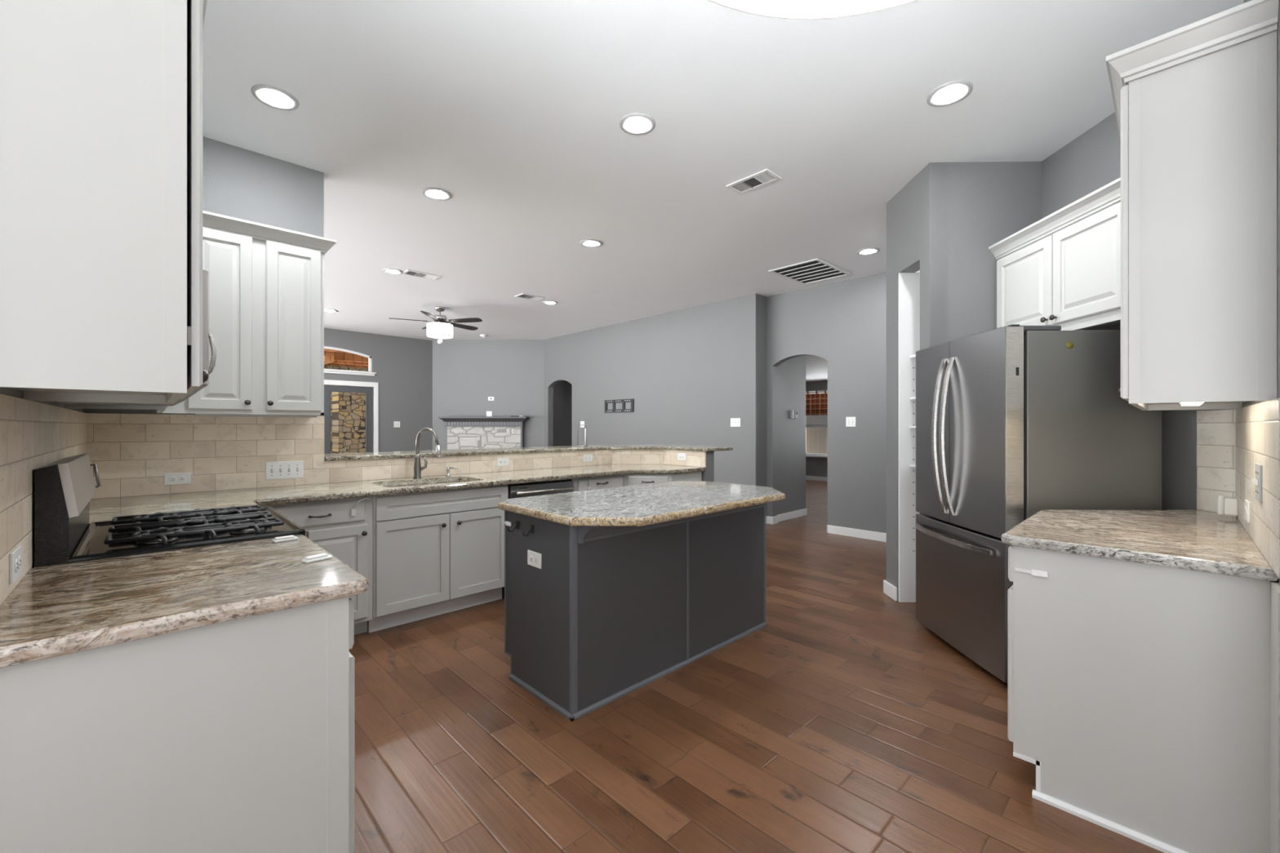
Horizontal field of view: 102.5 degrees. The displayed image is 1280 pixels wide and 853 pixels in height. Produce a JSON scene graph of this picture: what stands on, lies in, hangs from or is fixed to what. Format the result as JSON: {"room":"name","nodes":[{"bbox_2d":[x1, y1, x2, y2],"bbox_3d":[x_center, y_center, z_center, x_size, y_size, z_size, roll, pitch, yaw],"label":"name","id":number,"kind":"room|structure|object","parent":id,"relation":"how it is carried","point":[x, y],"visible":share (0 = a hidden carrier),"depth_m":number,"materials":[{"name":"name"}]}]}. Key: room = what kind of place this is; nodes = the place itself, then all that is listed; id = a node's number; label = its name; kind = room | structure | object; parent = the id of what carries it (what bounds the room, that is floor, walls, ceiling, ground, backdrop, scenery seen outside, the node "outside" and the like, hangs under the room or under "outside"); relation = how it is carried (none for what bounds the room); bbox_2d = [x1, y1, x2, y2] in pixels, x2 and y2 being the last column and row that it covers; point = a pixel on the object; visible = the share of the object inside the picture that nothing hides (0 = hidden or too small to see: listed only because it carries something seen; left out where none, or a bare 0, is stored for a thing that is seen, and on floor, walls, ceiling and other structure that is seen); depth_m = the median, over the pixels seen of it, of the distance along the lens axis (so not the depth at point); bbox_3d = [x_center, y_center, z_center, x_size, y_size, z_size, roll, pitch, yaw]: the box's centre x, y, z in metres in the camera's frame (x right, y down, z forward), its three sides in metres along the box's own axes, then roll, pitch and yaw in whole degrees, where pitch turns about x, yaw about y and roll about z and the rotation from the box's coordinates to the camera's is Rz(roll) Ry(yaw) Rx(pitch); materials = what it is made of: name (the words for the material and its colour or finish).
{"room":"kitchen","nodes":[
{"label":"kitchen","id":0,"kind":"room"},
{"bbox_2d":[0,386,83,568],"bbox_3d":[-2.120,-0.220,1.769,0.120,3.050,2.610,0,0,-44],"label":"wall","id":1,"kind":"structure","parent":0,"point":[12,392],"depth_m":1.38,"materials":[{"name":"grey paint"}]},
{"bbox_2d":[0,394,86,606],"bbox_3d":[-2.068,0.160,1.811,0.013,0.462,2.597,0,0,-44],"label":"backsplash","id":2,"kind":"structure","parent":1,"relation":"attached to","point":[33,435],"depth_m":1.34,"materials":[{"name":"tile"}]},
{"bbox_2d":[8,545,21,584],"bbox_3d":[-1.496,0.330,1.232,0.008,0.072,0.115,0,0,-44],"label":"outlet","id":3,"kind":"object","parent":2,"relation":"attached to","point":[15,557],"visible":1,"depth_m":1.21,"materials":[{"name":"white plastic"}]},
{"bbox_2d":[0,0,208,404],"bbox_3d":[-1.287,-0.630,1.252,0.362,1.119,0.790,0,0,-44],"label":"upper cabinet","id":4,"kind":"object","parent":1,"relation":"attached to","point":[101,100],"visible":0.99,"depth_m":1.01,"materials":[{"name":"white paint"}]},
{"bbox_2d":[64,404,168,413],"bbox_3d":[-2.482,-0.593,2.474,0.305,1.044,1.088,0,0,-44],"label":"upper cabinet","id":5,"kind":"object","parent":1,"relation":"attached to","point":[160,409],"visible":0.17,"depth_m":2.08,"materials":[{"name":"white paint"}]},
{"bbox_2d":[57,269,216,405],"bbox_3d":[-1.806,-0.301,1.836,0.397,0.428,0.750,0,0,-44],"label":"microwave","id":6,"kind":"object","parent":1,"relation":"attached to","point":[206,332],"visible":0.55,"depth_m":1.69,"materials":[{"name":"silver metal"}]},
{"bbox_2d":[83,136,324,416],"bbox_3d":[-2.662,-0.220,3.142,1.244,3.050,0.120,0,0,-44],"label":"wall","id":7,"kind":"structure","parent":0,"point":[240,183],"depth_m":3.28,"materials":[{"name":"grey paint"}]},
{"bbox_2d":[86,413,324,499],"bbox_3d":[-2.572,0.160,3.137,1.122,0.462,0.013,0,0,-44],"label":"backsplash","id":8,"kind":"structure","parent":7,"relation":"attached to","point":[132,454],"depth_m":3.06,"materials":[{"name":"tile"}]},
{"bbox_2d":[164,472,191,484],"bbox_3d":[-2.699,0.305,2.999,0.115,0.067,0.008,0,0,-44],"label":"outlet","id":9,"kind":"object","parent":8,"relation":"attached to","point":[176,478],"visible":1,"depth_m":3.00,"materials":[{"name":"white plastic"}]},
{"bbox_2d":[265,461,303,479],"bbox_3d":[-2.322,0.284,3.357,0.204,0.111,0.017,0,0,-44],"label":"light switch","id":10,"kind":"object","parent":8,"relation":"attached to","point":[283,469],"visible":1,"depth_m":3.35,"materials":[{"name":"white plastic"}]},
{"bbox_2d":[162,210,337,417],"bbox_3d":[-2.339,-0.618,3.104,0.809,1.121,0.373,0,0,-44],"label":"upper cabinet","id":11,"kind":"object","parent":7,"relation":"attached to","point":[266,282],"visible":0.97,"depth_m":3.03,"materials":[{"name":"white paint"}]},
{"bbox_2d":[324,328,432,452],"bbox_3d":[-5.879,-0.220,8.909,4.610,3.050,0.120,0,0,-44],"label":"wall","id":12,"kind":"structure","parent":0,"point":[402,366],"depth_m":9.96,"materials":[{"name":"grey paint"}]},
{"bbox_2d":[324,346,376,376],"bbox_3d":[-5.614,-1.190,9.102,1.710,0.480,0.150,0,0,-44],"label":"window","id":13,"kind":"structure","parent":12,"relation":"in","point":[369,372],"depth_m":9.40,"materials":[{"name":"white paint"}]},
{"bbox_2d":[324,379,377,453],"bbox_3d":[-5.619,0.237,9.109,1.802,2.135,0.083,0,0,-44],"label":"door","id":14,"kind":"structure","parent":12,"relation":"in","point":[370,402],"depth_m":9.54,"materials":[{"name":"white paint"}]},
{"bbox_2d":[432,339,544,450],"bbox_3d":[-3.049,-0.220,10.438,2.356,3.050,0.152,0,0,3],"label":"wall","id":15,"kind":"structure","parent":0,"point":[465,373],"depth_m":10.36,"materials":[{"name":"grey paint"}]},
{"bbox_2d":[324,451,714,482],"bbox_3d":[-0.936,0.772,4.650,3.278,1.066,0.913,0,0,-26],"label":"wall","id":16,"kind":"structure","parent":0,"point":[708,475],"depth_m":4.95,"materials":[{"name":"grey paint"}]},
{"bbox_2d":[324,449,611,483],"bbox_3d":[-1.232,0.315,4.427,2.598,0.152,0.013,0,0,-44],"label":"backsplash","id":17,"kind":"structure","parent":16,"relation":"attached to","point":[340,471],"depth_m":4.15,"materials":[{"name":"tile"}]},
{"bbox_2d":[497,457,509,466],"bbox_3d":[-1.188,0.307,4.455,0.115,0.072,0.008,0,0,-44],"label":"outlet","id":18,"kind":"object","parent":17,"relation":"attached to","point":[500,461],"visible":1,"depth_m":4.45,"materials":[{"name":"white plastic"}]},
{"bbox_2d":[582,453,592,462],"bbox_3d":[-0.518,0.313,5.100,0.115,0.072,0.008,0,0,-44],"label":"outlet","id":19,"kind":"object","parent":17,"relation":"attached to","point":[586,458],"visible":1,"depth_m":5.09,"materials":[{"name":"white plastic"}]},
{"bbox_2d":[324,444,733,461],"bbox_3d":[-0.748,0.222,4.506,3.396,0.032,1.410,0,0,-44],"label":"countertop","id":20,"kind":"structure","parent":16,"relation":"on","point":[411,454],"depth_m":4.55,"materials":[{"name":"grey stone"}]},
{"bbox_2d":[576,424,587,446],"bbox_3d":[-0.600,0.094,5.337,0.120,0.224,0.120,0,0,-44],"label":"wire stand","id":21,"kind":"object","parent":20,"relation":"on","point":[585,429],"visible":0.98,"depth_m":5.33,"materials":[{"name":"silver metal"}]},
{"bbox_2d":[611,449,662,464],"bbox_3d":[-0.028,0.315,5.323,0.543,0.152,0.012,0,0,1],"label":"backsplash","id":22,"kind":"structure","parent":16,"relation":"attached to","point":[618,456],"depth_m":5.32,"materials":[{"name":"tile"}]},
{"bbox_2d":[662,449,706,467],"bbox_3d":[0.434,0.315,5.117,0.012,0.152,0.559,0,0,-44],"label":"backsplash","id":23,"kind":"structure","parent":16,"relation":"attached to","point":[695,459],"depth_m":5.08,"materials":[{"name":"tile"}]},
{"bbox_2d":[677,453,686,460],"bbox_3d":[0.416,0.301,5.121,0.008,0.072,0.115,0,0,-44],"label":"outlet","id":24,"kind":"object","parent":23,"relation":"attached to","point":[681,456],"visible":1,"depth_m":5.12,"materials":[{"name":"white plastic"}]},
{"bbox_2d":[553,380,572,446],"bbox_3d":[-0.977,0.105,10.374,1.215,2.400,1.900,0,0,-44],"label":"wall","id":25,"kind":"structure","parent":0,"point":[562,390],"depth_m":10.92,"materials":[{"name":"grey paint"}]},
{"bbox_2d":[544,295,747,484],"bbox_3d":[-0.223,-0.220,8.629,0.120,3.050,4.900,0,0,-44],"label":"wall","id":26,"kind":"structure","parent":0,"point":[685,371],"depth_m":7.90,"materials":[{"name":"grey paint"}]},
{"bbox_2d":[604,398,634,413],"bbox_3d":[-0.357,-0.347,8.666,0.021,0.216,0.724,0,0,-44],"label":"picture frames","id":27,"kind":"object","parent":26,"relation":"attached to","point":[623,401],"visible":1,"depth_m":8.63,"materials":[{"name":"black plastic"}]},
{"bbox_2d":[730,417,740,426],"bbox_3d":[1.290,-0.055,6.959,0.017,0.115,0.160,0,0,-44],"label":"light switch","id":28,"kind":"object","parent":26,"relation":"attached to","point":[735,422],"visible":1,"depth_m":6.96,"materials":[{"name":"white plastic"}]},
{"bbox_2d":[202,0,1244,340],"bbox_3d":[-1.505,-1.795,2.716,10.800,0.100,15.200,0,0,-44],"label":"ceiling","id":29,"kind":"structure","parent":0,"point":[514,109],"depth_m":2.95,"materials":[{"name":"paint"}]},
{"bbox_2d":[250,84,299,110],"bbox_3d":[-1.932,-1.738,2.725,0.210,0.014,0.210,0,0,-44],"label":"recessed light","id":30,"kind":"object","parent":29,"relation":"in","point":[273,96],"visible":1,"depth_m":2.71,"materials":[{"name":"white plastic"}]},
{"bbox_2d":[382,268,403,274],"bbox_3d":[-2.774,-1.738,5.772,0.210,0.014,0.210,0,0,-44],"label":"recessed light","id":31,"kind":"object","parent":29,"relation":"in","point":[393,271],"visible":1,"depth_m":5.75,"materials":[{"name":"white plastic"}]},
{"bbox_2d":[401,269,440,279],"bbox_3d":[-2.516,-1.741,5.907,0.370,0.008,0.200,0,0,-44],"label":"ceiling vent","id":32,"kind":"object","parent":29,"relation":"in","point":[411,273],"visible":1,"depth_m":5.90,"materials":[{"name":"white metal"}]},
{"bbox_2d":[389,306,482,344],"bbox_3d":[-2.953,-1.476,7.570,1.300,0.537,1.263,0,0,-44],"label":"ceiling fan","id":33,"kind":"object","parent":29,"relation":"hanging from","point":[439,329],"visible":1,"depth_m":7.43,"materials":[{"name":"white glass"}]},
{"bbox_2d":[421,186,451,200],"bbox_3d":[-1.523,-1.738,3.851,0.210,0.014,0.210,0,0,-44],"label":"recessed light","id":34,"kind":"object","parent":29,"relation":"in","point":[436,193],"visible":1,"depth_m":3.83,"materials":[{"name":"white plastic"}]},
{"bbox_2d":[514,293,545,301],"bbox_3d":[-1.480,-1.741,6.918,0.345,0.008,0.220,0,0,-44],"label":"ceiling vent","id":35,"kind":"object","parent":29,"relation":"in","point":[523,295],"visible":1,"depth_m":6.92,"materials":[{"name":"white metal"}]},
{"bbox_2d":[580,239,602,247],"bbox_3d":[-0.464,-1.738,4.887,0.210,0.014,0.210,0,0,-44],"label":"recessed light","id":36,"kind":"object","parent":29,"relation":"in","point":[587,242],"visible":1,"depth_m":4.87,"materials":[{"name":"white"}]},
{"bbox_2d":[619,112,655,135],"bbox_3d":[-0.015,-1.738,2.964,0.210,0.014,0.210,0,0,-44],"label":"recessed light","id":37,"kind":"object","parent":29,"relation":"in","point":[636,123],"visible":1,"depth_m":2.95,"materials":[{"name":"white"}]},
{"bbox_2d":[725,168,781,194],"bbox_3d":[0.807,-1.741,3.663,0.185,0.008,0.343,0,0,-44],"label":"ceiling vent","id":38,"kind":"object","parent":29,"relation":"in","point":[762,178],"visible":1,"depth_m":3.66,"materials":[{"name":"white metal"}]},
{"bbox_2d":[768,258,850,284],"bbox_3d":[1.924,-1.740,5.812,0.785,0.010,0.585,0,0,-44],"label":"ceiling vent","id":39,"kind":"object","parent":29,"relation":"in","point":[815,270],"visible":1,"depth_m":5.80,"materials":[{"name":"metal"}]},
{"bbox_2d":[706,0,918,19],"bbox_3d":[0.238,-1.165,0.409,0.660,1.160,0.660,0,0,-44],"label":"ceiling light","id":40,"kind":"object","parent":29,"relation":"hanging from","point":[779,9],"visible":1,"depth_m":0.72,"materials":[{"name":"white glass"}]},
{"bbox_2d":[856,247,879,255],"bbox_3d":[2.271,-1.738,5.114,0.210,0.014,0.210,0,0,-44],"label":"recessed light","id":41,"kind":"object","parent":29,"relation":"in","point":[870,251],"visible":1,"depth_m":5.09,"materials":[{"name":"white plastic"}]},
{"bbox_2d":[926,80,973,106],"bbox_3d":[1.621,-1.738,2.692,0.210,0.014,0.210,0,0,-44],"label":"recessed light","id":42,"kind":"object","parent":29,"relation":"in","point":[949,93],"visible":1,"depth_m":2.68,"materials":[{"name":"white plastic"}]},
{"bbox_2d":[348,480,1164,852],"bbox_3d":[0.548,1.355,4.693,16.500,0.100,15.200,0,0,-44],"label":"floor","id":43,"kind":"structure","parent":0,"point":[842,723],"depth_m":2.08,"materials":[{"name":"brown wood"}]},
{"bbox_2d":[34,453,308,567],"bbox_3d":[-1.699,0.705,1.940,0.688,1.200,0.753,0,0,-44],"label":"range","id":44,"kind":"object","parent":43,"relation":"on","point":[64,488],"visible":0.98,"depth_m":1.69,"materials":[{"name":"black metal"}]},
{"bbox_2d":[68,506,305,563],"bbox_3d":[-1.691,0.390,1.948,0.583,0.027,0.753,0,0,-44],"label":"cooktop","id":45,"kind":"object","parent":44,"relation":"in","point":[90,545],"depth_m":1.76,"materials":[{"name":"black metal"}]},
{"bbox_2d":[0,596,355,852],"bbox_3d":[-1.195,0.867,1.377,0.662,0.876,0.742,0,0,-44],"label":"base cabinet","id":46,"kind":"object","parent":43,"relation":"on","point":[236,735],"visible":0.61,"depth_m":1.10,"materials":[{"name":"white paint"}]},
{"bbox_2d":[0,534,368,668],"bbox_3d":[-1.194,0.409,1.370,0.656,0.037,0.770,0,0,-44],"label":"countertop","id":47,"kind":"structure","parent":46,"relation":"on","point":[54,611],"depth_m":1.22,"materials":[{"name":"brown stone"}]},
{"bbox_2d":[271,535,298,542],"bbox_3d":[-1.212,0.384,1.756,0.032,0.015,0.072,0,0,40],"label":"safety latch","id":48,"kind":"object","parent":47,"relation":"on","point":[288,538],"visible":1,"depth_m":1.74,"materials":[{"name":"white plastic"}]},
{"bbox_2d":[302,553,332,563],"bbox_3d":[-0.943,0.384,1.501,0.032,0.015,0.072,0,0,32],"label":"safety latch","id":49,"kind":"object","parent":47,"relation":"on","point":[321,557],"visible":1,"depth_m":1.49,"materials":[{"name":"white plastic"}]},
{"bbox_2d":[261,496,373,635],"bbox_3d":[-2.144,0.867,2.798,1.242,0.876,1.065,0,0,-44],"label":"base cabinet","id":50,"kind":"object","parent":43,"relation":"on","point":[331,525],"visible":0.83,"depth_m":3.08,"materials":[{"name":"white paint"}]},
{"bbox_2d":[351,497,370,515],"bbox_3d":[-1.691,0.486,3.118,0.110,0.108,0.026,0,0,-44],"label":"safety latch","id":51,"kind":"object","parent":50,"relation":"attached to","point":[353,509],"visible":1,"depth_m":3.10,"materials":[{"name":"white plastic"}]},
{"bbox_2d":[368,484,507,632],"bbox_3d":[-1.510,0.867,3.705,0.926,0.876,0.638,0,0,-44],"label":"base cabinet","id":52,"kind":"object","parent":43,"relation":"on","point":[437,553],"visible":0.94,"depth_m":3.46,"materials":[{"name":"white paint"}]},
{"bbox_2d":[438,416,529,449],"bbox_3d":[-3.107,0.555,10.245,1.759,1.500,0.250,0,0,3],"label":"fireplace","id":53,"kind":"object","parent":43,"relation":"on","point":[463,432],"visible":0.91,"depth_m":10.23,"materials":[{"name":"white stone"}]},
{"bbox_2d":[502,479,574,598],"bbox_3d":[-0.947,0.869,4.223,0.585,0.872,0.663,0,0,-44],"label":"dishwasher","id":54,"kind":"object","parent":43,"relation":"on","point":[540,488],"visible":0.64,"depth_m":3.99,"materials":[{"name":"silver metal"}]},
{"bbox_2d":[571,474,623,491],"bbox_3d":[-0.537,0.867,4.642,0.570,0.876,0.638,0,0,-44],"label":"base cabinet","id":55,"kind":"object","parent":43,"relation":"on","point":[615,481],"visible":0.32,"depth_m":4.42,"materials":[{"name":"white paint"}]},
{"bbox_2d":[504,502,766,721],"bbox_3d":[0.065,0.871,3.026,1.576,0.868,0.673,0,0,-44],"label":"kitchen island","id":56,"kind":"object","parent":43,"relation":"on","point":[608,613],"visible":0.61,"depth_m":2.58,"materials":[{"name":"grey paint"}]},
{"bbox_2d":[506,520,519,532],"bbox_3d":[-0.646,0.508,2.605,0.061,0.051,0.024,0,0,-44],"label":"hook","id":57,"kind":"object","parent":56,"relation":"attached to","point":[517,522],"visible":1,"depth_m":2.61,"materials":[{"name":"black metal"}]},
{"bbox_2d":[521,524,533,536],"bbox_3d":[-0.549,0.508,2.504,0.061,0.051,0.024,0,0,-44],"label":"hook","id":58,"kind":"object","parent":56,"relation":"attached to","point":[531,526],"visible":1,"depth_m":2.51,"materials":[{"name":"black metal"}]},
{"bbox_2d":[527,550,541,568],"bbox_3d":[-0.516,0.648,2.508,0.008,0.072,0.118,0,0,-44],"label":"outlet","id":59,"kind":"object","parent":56,"relation":"attached to","point":[534,558],"visible":1,"depth_m":2.50,"materials":[{"name":"white plastic"}]},
{"bbox_2d":[497,481,785,526],"bbox_3d":[0.110,0.418,2.993,1.640,0.038,0.950,0,0,-44],"label":"island countertop","id":60,"kind":"structure","parent":56,"relation":"on","point":[642,504],"depth_m":2.72,"materials":[{"name":"grey stone"}]},
{"bbox_2d":[623,471,701,486],"bbox_3d":[0.021,0.867,5.005,0.732,0.876,0.888,0,0,-44],"label":"base cabinet","id":61,"kind":"object","parent":43,"relation":"on","point":[628,479],"visible":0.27,"depth_m":4.65,"materials":[{"name":"white paint"}]},
{"bbox_2d":[89,464,705,523],"bbox_3d":[-1.123,0.409,3.780,4.104,0.037,1.092,0,0,-44],"label":"countertop","id":62,"kind":"structure","parent":61,"relation":"on","point":[100,509],"depth_m":3.20,"materials":[{"name":"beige stone"}]},
{"bbox_2d":[386,481,463,487],"bbox_3d":[-1.504,0.501,3.667,0.696,0.144,0.446,0,0,-44],"label":"sink","id":63,"kind":"object","parent":62,"relation":"in","point":[445,482],"visible":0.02,"depth_m":3.80,"materials":[{"name":"silver metal"}]},
{"bbox_2d":[413,427,442,479],"bbox_3d":[-1.585,0.199,3.849,0.225,0.383,0.068,0,0,4],"label":"faucet","id":64,"kind":"object","parent":62,"relation":"on","point":[417,464],"visible":1,"depth_m":3.83,"materials":[{"name":"silver metal"}]},
{"bbox_2d":[898,272,919,602],"bbox_3d":[2.123,0.081,3.675,0.394,2.448,0.312,0,0,1],"label":"doorway","id":65,"kind":"object","parent":43,"relation":"on","point":[908,282],"visible":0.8,"depth_m":3.81,"materials":[{"name":"white paint"}]},
{"bbox_2d":[915,324,1161,683],"bbox_3d":[2.134,0.402,2.934,0.844,1.806,0.847,0,0,1],"label":"refrigerator","id":66,"kind":"object","parent":43,"relation":"on","point":[1015,422],"visible":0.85,"depth_m":2.54,"materials":[{"name":"silver metal"}]},
{"bbox_2d":[1007,545,1279,852],"bbox_3d":[1.944,0.867,2.051,1.446,0.876,0.657,0,0,-44],"label":"base cabinet","id":67,"kind":"object","parent":43,"relation":"on","point":[1144,700],"visible":0.87,"depth_m":1.61,"materials":[{"name":"white paint"}]},
{"bbox_2d":[1014,567,1048,577],"bbox_3d":[1.383,0.515,1.817,0.011,0.022,0.096,0,0,-44],"label":"safety latch","id":68,"kind":"object","parent":67,"relation":"attached to","point":[1033,572],"visible":1,"depth_m":1.80,"materials":[{"name":"white plastic"}]},
{"bbox_2d":[1001,509,1278,581],"bbox_3d":[2.004,0.409,2.096,1.332,0.037,0.636,0,0,-44],"label":"countertop","id":69,"kind":"structure","parent":67,"relation":"on","point":[1198,540],"depth_m":1.80,"materials":[{"name":"beige stone"}]},
{"bbox_2d":[1217,494,1238,515],"bbox_3d":[2.505,0.338,2.192,0.070,0.085,0.058,0,0,-44],"label":"night light","id":70,"kind":"object","parent":69,"relation":"on","point":[1225,505],"visible":1,"depth_m":2.17,"materials":[{"name":"white plastic"}]},
{"bbox_2d":[747,293,766,515],"bbox_3d":[1.614,-0.220,6.913,0.385,3.050,0.120,0,0,-44],"label":"wall","id":71,"kind":"structure","parent":0,"point":[757,304],"depth_m":6.80,"materials":[{"name":"grey paint"}]},
{"bbox_2d":[777,355,805,515],"bbox_3d":[2.089,0.105,7.309,0.850,2.400,0.128,0,0,-44],"label":"wall","id":72,"kind":"structure","parent":0,"point":[791,374],"depth_m":7.29,"materials":[{"name":"grey paint"}]},
{"bbox_2d":[767,515,777,524],"bbox_3d":[1.780,1.255,6.918,0.138,0.100,0.103,0,0,-44],"label":"baseboard","id":73,"kind":"object","parent":72,"relation":"attached to","point":[771,520],"visible":0.91,"depth_m":6.87,"materials":[{"name":"white paint"}]},
{"bbox_2d":[777,508,807,522],"bbox_3d":[2.143,1.255,7.261,0.860,0.100,0.017,0,0,-44],"label":"baseboard","id":74,"kind":"structure","parent":72,"relation":"attached to","point":[787,516],"depth_m":7.26,"materials":[{"name":"white paint"}]},
{"bbox_2d":[805,380,827,477],"bbox_3d":[5.107,0.105,11.651,0.120,2.400,9.100,0,0,-44],"label":"wall","id":75,"kind":"structure","parent":0,"point":[815,466],"depth_m":12.43,"materials":[{"name":"grey paint"}]},
{"bbox_2d":[805,390,827,457],"bbox_3d":[4.463,-0.062,12.239,0.150,1.605,1.400,0,0,-44],"label":"window","id":76,"kind":"structure","parent":75,"relation":"in","point":[807,455],"depth_m":12.43,"materials":[{"name":"white paint"}]},
{"bbox_2d":[805,390,827,415],"bbox_3d":[4.391,-0.567,12.163,0.061,0.594,1.530,0,0,-44],"label":"valance curtain","id":77,"kind":"object","parent":76,"relation":"attached to","point":[816,404],"visible":0.36,"depth_m":12.31,"materials":[{"name":"brown fabric"}]},
{"bbox_2d":[805,391,827,425],"bbox_3d":[4.446,-0.440,12.222,0.040,0.810,1.200,0,0,-44],"label":"window blind","id":78,"kind":"object","parent":76,"relation":"attached to","point":[814,416],"visible":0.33,"depth_m":12.42,"materials":[{"name":"white paint"}]},
{"bbox_2d":[805,475,827,481],"bbox_3d":[4.640,1.255,12.034,0.020,0.100,2.900,0,0,-44],"label":"baseboard","id":79,"kind":"structure","parent":75,"relation":"attached to","point":[807,477],"depth_m":12.41,"materials":[{"name":"white paint"}]},
{"bbox_2d":[805,355,827,382],"bbox_3d":[3.155,-1.145,9.771,5.700,0.100,9.100,0,0,-44],"label":"ceiling","id":80,"kind":"structure","parent":0,"point":[816,367],"depth_m":9.84,"materials":[{"name":"paint"}]},
{"bbox_2d":[766,271,886,533],"bbox_3d":[2.549,-0.220,6.133,0.120,3.050,2.300,0,0,-44],"label":"wall","id":81,"kind":"structure","parent":0,"point":[843,323],"depth_m":6.14,"materials":[{"name":"grey paint"}]},
{"bbox_2d":[845,417,855,426],"bbox_3d":[2.496,-0.056,6.089,0.017,0.115,0.115,0,0,-44],"label":"light switch","id":82,"kind":"object","parent":81,"relation":"attached to","point":[850,421],"visible":1,"depth_m":6.09,"materials":[{"name":"white plastic"}]},
{"bbox_2d":[826,524,886,542],"bbox_3d":[2.775,1.255,5.799,0.018,0.100,1.385,0,0,-44],"label":"baseboard","id":83,"kind":"structure","parent":81,"relation":"attached to","point":[857,533],"depth_m":6.02,"materials":[{"name":"white paint"}]},
{"bbox_2d":[886,162,947,600],"bbox_3d":[1.980,-0.220,3.705,0.120,3.050,0.624,0,0,1],"label":"wall","id":84,"kind":"structure","parent":0,"point":[908,211],"depth_m":3.84,"materials":[{"name":"grey paint"}]},
{"bbox_2d":[883,580,897,600],"bbox_3d":[1.976,1.255,3.936,0.137,0.100,0.197,0,0,1],"label":"baseboard","id":85,"kind":"structure","parent":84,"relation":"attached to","point":[889,589],"depth_m":3.92,"materials":[{"name":"white paint"}]},
{"bbox_2d":[930,161,1041,346],"bbox_3d":[2.283,-0.220,3.445,0.725,3.050,0.115,0,0,1],"label":"wall","id":86,"kind":"structure","parent":0,"point":[988,202],"depth_m":3.39,"materials":[{"name":"grey paint"}]},
{"bbox_2d":[1041,111,1235,512],"bbox_3d":[2.695,-0.220,2.870,0.120,3.050,1.260,0,0,1],"label":"wall","id":87,"kind":"structure","parent":0,"point":[1091,161],"depth_m":2.89,"materials":[{"name":"grey paint"}]},
{"bbox_2d":[988,177,1120,330],"bbox_3d":[2.459,-0.852,2.902,0.343,0.661,0.959,0,0,1],"label":"upper cabinet","id":88,"kind":"object","parent":87,"relation":"attached to","point":[1063,268],"visible":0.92,"depth_m":2.80,"materials":[{"name":"white paint"}]},
{"bbox_2d":[1196,409,1235,512],"bbox_3d":[2.618,0.159,2.332,0.012,0.465,0.161,0,0,1],"label":"backsplash","id":89,"kind":"structure","parent":87,"relation":"attached to","point":[1215,429],"depth_m":2.33,"materials":[{"name":"tile"}]},
{"bbox_2d":[1242,0,1279,584],"bbox_3d":[2.136,-0.220,1.689,1.520,3.050,0.130,0,0,-44],"label":"wall","id":90,"kind":"structure","parent":0,"point":[1246,403],"depth_m":1.42,"materials":[{"name":"grey paint"}]},
{"bbox_2d":[1106,0,1279,410],"bbox_3d":[2.001,-0.627,1.893,1.088,1.109,0.350,0,0,-44],"label":"upper cabinet","id":91,"kind":"object","parent":90,"relation":"attached to","point":[1195,104],"visible":0.98,"depth_m":1.53,"materials":[{"name":"white paint"}]},
{"bbox_2d":[1178,402,1203,405],"bbox_3d":[1.904,-0.089,1.771,0.520,0.020,0.060,0,0,-44],"label":"light","id":92,"kind":"object","parent":91,"relation":"attached to","point":[1181,403],"visible":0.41,"depth_m":1.84,"materials":[{"name":"white plastic"}]},
{"bbox_2d":[1235,397,1279,578],"bbox_3d":[2.130,0.159,1.782,1.340,0.465,0.012,0,0,-44],"label":"backsplash","id":93,"kind":"structure","parent":90,"relation":"attached to","point":[1257,426],"depth_m":1.58,"materials":[{"name":"tile"}]},
{"bbox_2d":[1244,499,1249,523],"bbox_3d":[2.195,0.305,1.858,0.115,0.072,0.008,0,0,-44],"label":"outlet","id":94,"kind":"object","parent":93,"relation":"attached to","point":[1246,508],"visible":1,"depth_m":1.83,"materials":[{"name":"white plastic"}]},
{"bbox_2d":[1250,462,1262,502],"bbox_3d":[1.933,0.175,1.612,0.118,0.115,0.017,0,0,-44],"label":"light switch","id":95,"kind":"object","parent":93,"relation":"attached to","point":[1257,481],"visible":1,"depth_m":1.59,"materials":[{"name":"grey plastic"}]},
{"label":"outside","id":96,"kind":"structure","parent":0,"visible":0},
{"bbox_2d":[805,415,827,453],"bbox_3d":[5.335,0.430,13.814,0.050,1.750,7.500,0,0,-44],"label":"fence","id":97,"kind":"object","parent":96,"point":[816,438],"visible":0.02,"depth_m":14.23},
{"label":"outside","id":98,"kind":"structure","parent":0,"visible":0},
{"bbox_3d":[-7.245,1.540,11.488,7.500,0.230,5.400,0,0,-44],"label":"ground","id":99,"kind":"structure","parent":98,"visible":0},
{"bbox_2d":[324,365,372,453],"bbox_3d":[-7.331,-0.005,10.641,6.200,2.820,0.300,0,0,-44],"label":"wall","id":100,"kind":"structure","parent":99,"relation":"on","point":[325,366],"depth_m":11.09,"materials":[{"name":"paint"}]},
{"bbox_2d":[324,348,368,368],"bbox_3d":[-6.846,-1.325,10.136,6.200,0.260,2.900,0,0,-44],"label":"roof","id":101,"kind":"structure","parent":100,"relation":"on","point":[334,357],"depth_m":10.03,"materials":[{"name":"brown wood"}]},
{"bbox_2d":[332,368,367,453],"bbox_3d":[-6.173,0.115,10.923,0.540,2.620,0.500,0,0,-44],"label":"stone column","id":102,"kind":"structure","parent":99,"relation":"on","point":[348,409],"depth_m":10.73,"materials":[{"name":"beige stone"}]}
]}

